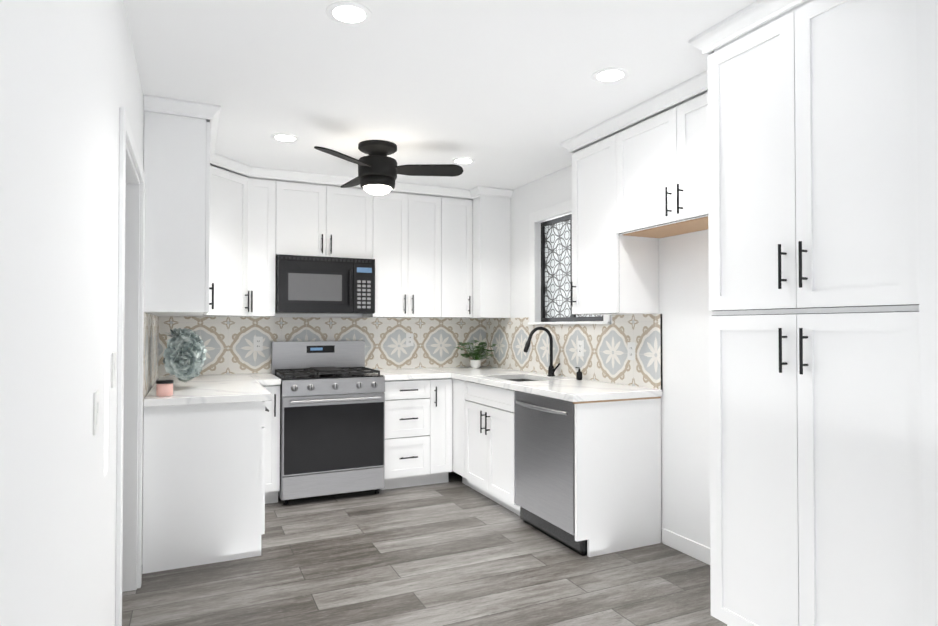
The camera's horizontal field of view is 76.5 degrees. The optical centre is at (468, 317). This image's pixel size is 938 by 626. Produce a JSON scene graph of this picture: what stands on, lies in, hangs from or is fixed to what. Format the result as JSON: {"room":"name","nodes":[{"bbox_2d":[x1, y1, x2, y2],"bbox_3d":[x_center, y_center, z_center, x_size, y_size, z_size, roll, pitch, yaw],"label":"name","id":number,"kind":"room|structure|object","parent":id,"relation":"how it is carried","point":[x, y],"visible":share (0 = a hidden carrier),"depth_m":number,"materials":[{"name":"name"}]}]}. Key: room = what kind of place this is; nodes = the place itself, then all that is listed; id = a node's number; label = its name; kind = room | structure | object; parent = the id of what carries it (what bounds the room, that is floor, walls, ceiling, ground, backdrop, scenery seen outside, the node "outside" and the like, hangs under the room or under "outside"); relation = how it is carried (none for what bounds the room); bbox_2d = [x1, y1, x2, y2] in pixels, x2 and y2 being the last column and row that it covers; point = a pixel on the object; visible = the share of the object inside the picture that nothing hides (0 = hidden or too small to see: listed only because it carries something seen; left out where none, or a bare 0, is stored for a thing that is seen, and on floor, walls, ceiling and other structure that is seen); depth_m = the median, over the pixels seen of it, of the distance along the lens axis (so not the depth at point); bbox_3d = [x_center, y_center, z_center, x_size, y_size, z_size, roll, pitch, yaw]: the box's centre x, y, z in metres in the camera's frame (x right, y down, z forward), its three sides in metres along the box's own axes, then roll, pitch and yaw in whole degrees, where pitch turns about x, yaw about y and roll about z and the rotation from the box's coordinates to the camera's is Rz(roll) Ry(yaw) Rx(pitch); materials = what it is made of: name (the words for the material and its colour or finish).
{"room":"kitchen","nodes":[
{"label":"kitchen","id":0,"kind":"room"},
{"bbox_2d":[0,0,143,625],"bbox_3d":[-1.063,0.066,1.578,0.120,2.500,6.460,0,-1,-25],"label":"wall","id":1,"kind":"structure","parent":0,"point":[70,84],"depth_m":1.19,"materials":[{"name":"paint"}]},
{"bbox_2d":[93,390,99,434],"bbox_3d":[-1.012,0.256,1.621,0.009,0.114,0.070,0,-1,-25],"label":"light switch","id":2,"kind":"object","parent":1,"relation":"attached to","point":[96,406],"visible":1,"depth_m":1.60,"materials":[{"name":"white plastic"}]},
{"bbox_2d":[111,352,115,387],"bbox_3d":[-1.177,0.171,1.976,0.009,0.114,0.070,0,-1,-25],"label":"light switch","id":3,"kind":"object","parent":1,"relation":"attached to","point":[113,378],"visible":1,"depth_m":1.95,"materials":[{"name":"white plastic"}]},
{"bbox_2d":[115,107,144,625],"bbox_3d":[-1.496,0.294,2.526,0.136,2.070,1.010,0,-1,-25],"label":"door frame","id":4,"kind":"structure","parent":1,"relation":"attached to","point":[129,447],"depth_m":2.92,"materials":[{"name":"white wood"}]},
{"bbox_2d":[143,312,162,400],"bbox_3d":[-2.037,0.213,3.822,0.008,0.470,1.535,0,-1,-25],"label":"backsplash","id":5,"kind":"structure","parent":1,"relation":"attached to","point":[153,324],"depth_m":3.81,"materials":[{"name":"tile"}]},
{"bbox_2d":[144,95,211,314],"bbox_3d":[-1.681,-0.592,3.443,0.320,1.126,0.529,0,-1,-25],"label":"upper cabinet","id":6,"kind":"object","parent":1,"relation":"attached to","point":[177,133],"depth_m":3.20,"materials":[{"name":"white wood"}]},
{"bbox_2d":[156,127,215,316],"bbox_3d":[-1.845,-0.587,3.842,0.358,1.126,0.564,0,-1,-25],"label":"upper cabinet","id":7,"kind":"object","parent":1,"relation":"attached to","point":[213,128],"depth_m":4.19,"materials":[{"name":"white wood"}]},
{"bbox_2d":[161,314,486,318],"bbox_3d":[-1.126,0.117,5.176,3.040,2.500,0.120,0,-1,-25],"label":"wall","id":8,"kind":"structure","parent":0,"point":[326,315],"depth_m":5.05,"materials":[{"name":"paint"}]},
{"bbox_2d":[216,153,263,316],"bbox_3d":[-1.925,-0.579,4.379,0.667,1.127,0.667,0,-1,-25],"label":"upper cabinet","id":9,"kind":"object","parent":8,"relation":"attached to","point":[221,233],"depth_m":4.43,"materials":[{"name":"white wood"}]},
{"bbox_2d":[260,168,287,316],"bbox_3d":[-1.635,-0.574,4.684,0.305,1.126,0.358,0,-1,-25],"label":"upper cabinet","id":10,"kind":"object","parent":8,"relation":"attached to","point":[275,180],"depth_m":4.58,"materials":[{"name":"white wood"}]},
{"bbox_2d":[288,171,335,256],"bbox_3d":[-1.358,-0.811,4.837,0.444,0.648,0.320,0,-1,-25],"label":"upper cabinet","id":11,"kind":"object","parent":8,"relation":"attached to","point":[311,196],"depth_m":4.72,"materials":[{"name":"white wood"}]},
{"bbox_2d":[275,254,374,313],"bbox_3d":[-1.180,-0.259,4.839,0.758,0.443,0.449,0,-1,-25],"label":"over-the-range microwave","id":12,"kind":"object","parent":11,"relation":"attached to","point":[318,285],"visible":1,"depth_m":4.66,"materials":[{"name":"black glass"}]},
{"bbox_2d":[163,317,486,375],"bbox_3d":[-1.099,0.232,5.116,2.800,0.470,0.008,0,-1,-25],"label":"backsplash","id":13,"kind":"structure","parent":8,"relation":"attached to","point":[228,342],"depth_m":5.12,"materials":[{"name":"tile"}]},
{"bbox_2d":[254,337,262,350],"bbox_3d":[-1.708,0.207,4.825,0.070,0.114,0.007,0,-1,-25],"label":"electrical outlet","id":14,"kind":"object","parent":13,"relation":"attached to","point":[258,343],"visible":1,"depth_m":4.82,"materials":[{"name":"white plastic"}]},
{"bbox_2d":[406,333,413,345],"bbox_3d":[-0.534,0.195,5.372,0.070,0.114,0.007,0,-1,-25],"label":"electrical outlet","id":15,"kind":"object","parent":13,"relation":"attached to","point":[409,339],"visible":1,"depth_m":5.37,"materials":[{"name":"white plastic"}]},
{"bbox_2d":[336,175,375,258],"bbox_3d":[-1.062,-0.809,4.975,0.444,0.648,0.320,0,-1,-25],"label":"upper cabinet","id":16,"kind":"object","parent":8,"relation":"attached to","point":[355,207],"depth_m":4.86,"materials":[{"name":"white wood"}]},
{"bbox_2d":[363,182,415,317],"bbox_3d":[-0.723,-0.568,5.129,0.422,1.126,0.320,0,-1,-25],"label":"upper cabinet","id":17,"kind":"object","parent":8,"relation":"attached to","point":[395,261],"depth_m":5.01,"materials":[{"name":"white wood"}]},
{"bbox_2d":[416,184,447,317],"bbox_3d":[-0.446,-0.566,5.258,0.423,1.126,0.320,0,-1,-25],"label":"upper cabinet","id":18,"kind":"object","parent":8,"relation":"attached to","point":[431,202],"depth_m":5.15,"materials":[{"name":"white wood"}]},
{"bbox_2d":[448,187,475,317],"bbox_3d":[-0.198,-0.565,5.373,0.358,1.126,0.320,0,-1,-25],"label":"upper cabinet","id":19,"kind":"object","parent":8,"relation":"attached to","point":[461,202],"depth_m":5.26,"materials":[{"name":"white wood"}]},
{"bbox_2d":[122,471,726,625],"bbox_3d":[-0.328,1.345,1.901,4.340,0.050,6.700,0,-1,-25],"label":"floor","id":20,"kind":"structure","parent":0,"point":[454,550],"depth_m":3.08,"materials":[{"name":"wood"}]},
{"bbox_2d":[142,385,279,573],"bbox_3d":[-1.597,0.909,3.685,0.679,0.874,0.934,0,-1,-25],"label":"base cabinet","id":21,"kind":"object","parent":20,"relation":"on","point":[211,480],"depth_m":3.25,"materials":[{"name":"white wood"}]},
{"bbox_2d":[144,374,271,406],"bbox_3d":[-1.732,0.455,3.939,0.639,0.040,1.578,0,-1,-25],"label":"countertop","id":22,"kind":"structure","parent":21,"relation":"on","point":[214,389],"depth_m":3.47,"materials":[{"name":"stone"}]},
{"bbox_2d":[156,379,173,396],"bbox_3d":[-1.660,0.381,3.248,0.086,0.085,0.086,0,-1,-25],"label":"candle jar","id":23,"kind":"object","parent":22,"relation":"on","point":[164,387],"visible":1,"depth_m":3.21,"materials":[{"name":"pink glass"}]},
{"bbox_2d":[163,328,206,381],"bbox_3d":[-1.744,0.228,3.653,0.250,0.345,0.362,0,-1,-25],"label":"decor","id":24,"kind":"object","parent":22,"relation":"on","point":[184,356],"visible":1,"depth_m":3.54,"materials":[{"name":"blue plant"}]},
{"bbox_2d":[270,385,279,396],"bbox_3d":[-1.576,0.921,4.510,0.210,0.874,0.680,0,-1,-25],"label":"base cabinet","id":25,"kind":"object","parent":20,"relation":"on","point":[276,388],"depth_m":4.30,"materials":[{"name":"white wood"}]},
{"bbox_2d":[252,373,280,384],"bbox_3d":[-1.553,0.464,4.539,0.150,0.040,0.643,0,-1,-25],"label":"countertop","id":26,"kind":"structure","parent":25,"relation":"on","point":[270,378],"depth_m":4.34,"materials":[{"name":"stone"}]},
{"bbox_2d":[271,341,384,504],"bbox_3d":[-1.117,0.776,4.688,0.761,1.170,0.722,0,-1,-25],"label":"range","id":27,"kind":"object","parent":20,"relation":"on","point":[332,417],"visible":1,"depth_m":4.44,"materials":[{"name":"silver metal"}]},
{"bbox_2d":[379,378,438,489],"bbox_3d":[-0.591,0.928,5.001,0.443,0.874,0.620,0,-1,-25],"label":"base cabinet","id":28,"kind":"object","parent":20,"relation":"on","point":[437,430],"depth_m":4.74,"materials":[{"name":"white wood"}]},
{"bbox_2d":[439,378,442,482],"bbox_3d":[-0.353,0.930,5.112,0.202,0.874,0.620,0,-1,-25],"label":"base cabinet","id":29,"kind":"object","parent":20,"relation":"on","point":[440,379],"depth_m":4.84,"materials":[{"name":"white wood"}]},
{"bbox_2d":[369,368,447,380],"bbox_3d":[-0.536,0.471,5.012,0.549,0.040,0.643,0,-1,-25],"label":"countertop","id":30,"kind":"structure","parent":29,"relation":"on","point":[414,373],"depth_m":4.80,"materials":[{"name":"stone"}]},
{"bbox_2d":[432,366,661,401],"bbox_3d":[0.369,0.564,4.489,0.639,0.243,2.353,0,-1,-25],"label":"countertop","id":31,"kind":"structure","parent":29,"relation":"on","point":[557,387],"depth_m":3.89,"materials":[{"name":"stone"}]},
{"bbox_2d":[455,340,495,367],"bbox_3d":[0.055,0.329,5.387,0.416,0.252,0.303,0,-1,-25],"label":"potted plant","id":32,"kind":"object","parent":31,"relation":"on","point":[476,362],"visible":1,"depth_m":5.36,"materials":[{"name":"green plant"}]},
{"bbox_2d":[523,327,559,375],"bbox_3d":[0.547,0.253,4.467,0.271,0.377,0.134,0,-1,-25],"label":"faucet","id":33,"kind":"object","parent":31,"relation":"on","point":[551,369],"visible":1,"depth_m":4.52,"materials":[{"name":"black metal"}]},
{"bbox_2d":[575,367,581,379],"bbox_3d":[0.780,0.392,4.228,0.052,0.092,0.042,0,-1,-25],"label":"soap pump","id":34,"kind":"object","parent":31,"relation":"on","point":[579,375],"visible":1,"depth_m":4.21,"materials":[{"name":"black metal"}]},
{"bbox_2d":[443,378,514,484],"bbox_3d":[0.173,0.926,4.869,0.674,0.874,0.311,0,-1,-25],"label":"base cabinet","id":35,"kind":"object","parent":20,"relation":"on","point":[459,396],"depth_m":4.74,"materials":[{"name":"white wood"}]},
{"bbox_2d":[467,406,594,515],"bbox_3d":[0.410,1.037,4.434,0.610,0.640,0.795,0,-1,-25],"label":"base cabinet","id":36,"kind":"object","parent":20,"relation":"on","point":[491,431],"depth_m":4.12,"materials":[{"name":"white wood"}]},
{"bbox_2d":[515,391,586,555],"bbox_3d":[0.688,0.913,3.749,0.644,0.868,0.673,0,-1,-25],"label":"dishwasher","id":37,"kind":"object","parent":20,"relation":"on","point":[544,463],"visible":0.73,"depth_m":3.58,"materials":[{"name":"silver metal"}]},
{"bbox_2d":[689,0,922,625],"bbox_3d":[1.407,0.076,2.250,0.670,2.499,0.844,0,-1,-25],"label":"pantry","id":38,"kind":"object","parent":20,"relation":"on","point":[815,424],"visible":0.98,"depth_m":2.05,"materials":[{"name":"white wood"}]},
{"bbox_2d":[123,0,757,189],"bbox_3d":[-0.328,-1.204,1.938,4.340,0.050,6.700,0,-1,-25],"label":"ceiling","id":39,"kind":"structure","parent":0,"point":[509,94],"depth_m":2.82,"materials":[{"name":"paint"}]},
{"bbox_2d":[271,133,298,141],"bbox_3d":[-1.175,-1.150,3.804,0.176,0.004,0.176,0,-1,-25],"label":"recessed light","id":40,"kind":"object","parent":39,"relation":"in","point":[283,137],"visible":1,"depth_m":3.79,"materials":[{"name":"white plastic"}]},
{"bbox_2d":[326,1,371,25],"bbox_3d":[-0.461,-1.172,2.295,0.176,0.004,0.176,0,-1,-25],"label":"recessed light","id":41,"kind":"object","parent":39,"relation":"in","point":[344,12],"visible":1,"depth_m":2.29,"materials":[{"name":"white plastic"}]},
{"bbox_2d":[314,140,462,194],"bbox_3d":[-0.620,-0.981,4.056,1.001,0.326,0.939,0,-1,-25],"label":"ceiling fan","id":42,"kind":"object","parent":39,"relation":"hanging from","point":[379,169],"visible":1,"depth_m":3.89,"materials":[{"name":"black metal"}]},
{"bbox_2d":[451,157,474,163],"bbox_3d":[-0.041,-1.142,4.332,0.176,0.004,0.176,0,-1,-25],"label":"recessed light","id":43,"kind":"object","parent":39,"relation":"in","point":[462,160],"visible":1,"depth_m":4.31,"materials":[{"name":"white plastic"}]},
{"bbox_2d":[592,67,628,82],"bbox_3d":[0.677,-1.164,2.857,0.176,0.004,0.176,0,-1,-25],"label":"recessed light","id":44,"kind":"object","parent":39,"relation":"in","point":[610,75],"visible":1,"depth_m":2.85,"materials":[{"name":"white plastic"}]},
{"bbox_2d":[487,165,711,547],"bbox_3d":[1.585,0.083,2.809,0.120,2.500,6.460,0,-1,-25],"label":"wall","id":45,"kind":"structure","parent":0,"point":[685,312],"depth_m":3.46,"materials":[{"name":"paint"}]},
{"bbox_2d":[476,191,503,317],"bbox_3d":[0.072,-0.563,5.499,0.356,1.126,0.320,0,-1,-25],"label":"upper cabinet","id":46,"kind":"object","parent":45,"relation":"attached to","point":[489,204],"depth_m":5.21,"materials":[{"name":"white wood"}]},
{"bbox_2d":[528,200,610,324],"bbox_3d":[0.763,-0.415,4.507,0.115,0.925,1.051,0,-1,-25],"label":"window unit","id":47,"kind":"structure","parent":45,"relation":"in","point":[556,257],"depth_m":4.74,"materials":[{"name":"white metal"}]},
{"bbox_2d":[487,314,662,391],"bbox_3d":[0.663,0.225,4.635,0.009,0.470,2.340,0,-1,-25],"label":"backsplash","id":48,"kind":"structure","parent":45,"relation":"attached to","point":[605,359],"depth_m":4.22,"materials":[{"name":"tile"}]},
{"bbox_2d":[577,340,583,356],"bbox_3d":[0.807,0.220,4.309,0.007,0.114,0.070,0,-1,-25],"label":"electrical outlet","id":49,"kind":"object","parent":48,"relation":"attached to","point":[580,348],"visible":1,"depth_m":4.30,"materials":[{"name":"white plastic"}]},
{"bbox_2d":[627,342,634,359],"bbox_3d":[1.039,0.213,3.811,0.007,0.114,0.070,0,-1,-25],"label":"electrical outlet","id":50,"kind":"object","parent":48,"relation":"attached to","point":[631,349],"visible":1,"depth_m":3.81,"materials":[{"name":"white plastic"}]},
{"bbox_2d":[569,115,658,314],"bbox_3d":[0.921,-0.588,3.719,0.320,1.126,0.510,0,-1,-25],"label":"upper cabinet","id":51,"kind":"object","parent":45,"relation":"attached to","point":[614,273],"depth_m":3.59,"materials":[{"name":"white wood"}]},
{"bbox_2d":[621,71,707,238],"bbox_3d":[1.206,-0.826,3.110,0.320,0.668,0.960,0,-1,-25],"label":"upper cabinet","id":52,"kind":"object","parent":45,"relation":"attached to","point":[639,180],"depth_m":3.12,"materials":[{"name":"white wood"}]},
{"bbox_2d":[662,528,709,564],"bbox_3d":[1.352,1.293,3.136,0.012,0.090,0.930,0,-1,-25],"label":"baseboard","id":53,"kind":"structure","parent":45,"relation":"attached to","point":[693,549],"depth_m":3.36,"materials":[{"name":"white wood"}]},
{"bbox_2d":[916,0,937,625],"bbox_3d":[2.099,0.054,0.790,0.650,2.500,2.365,0,-1,-25],"label":"wall","id":54,"kind":"structure","parent":0,"point":[927,67],"depth_m":1.71,"materials":[{"name":"paint"}]}
]}

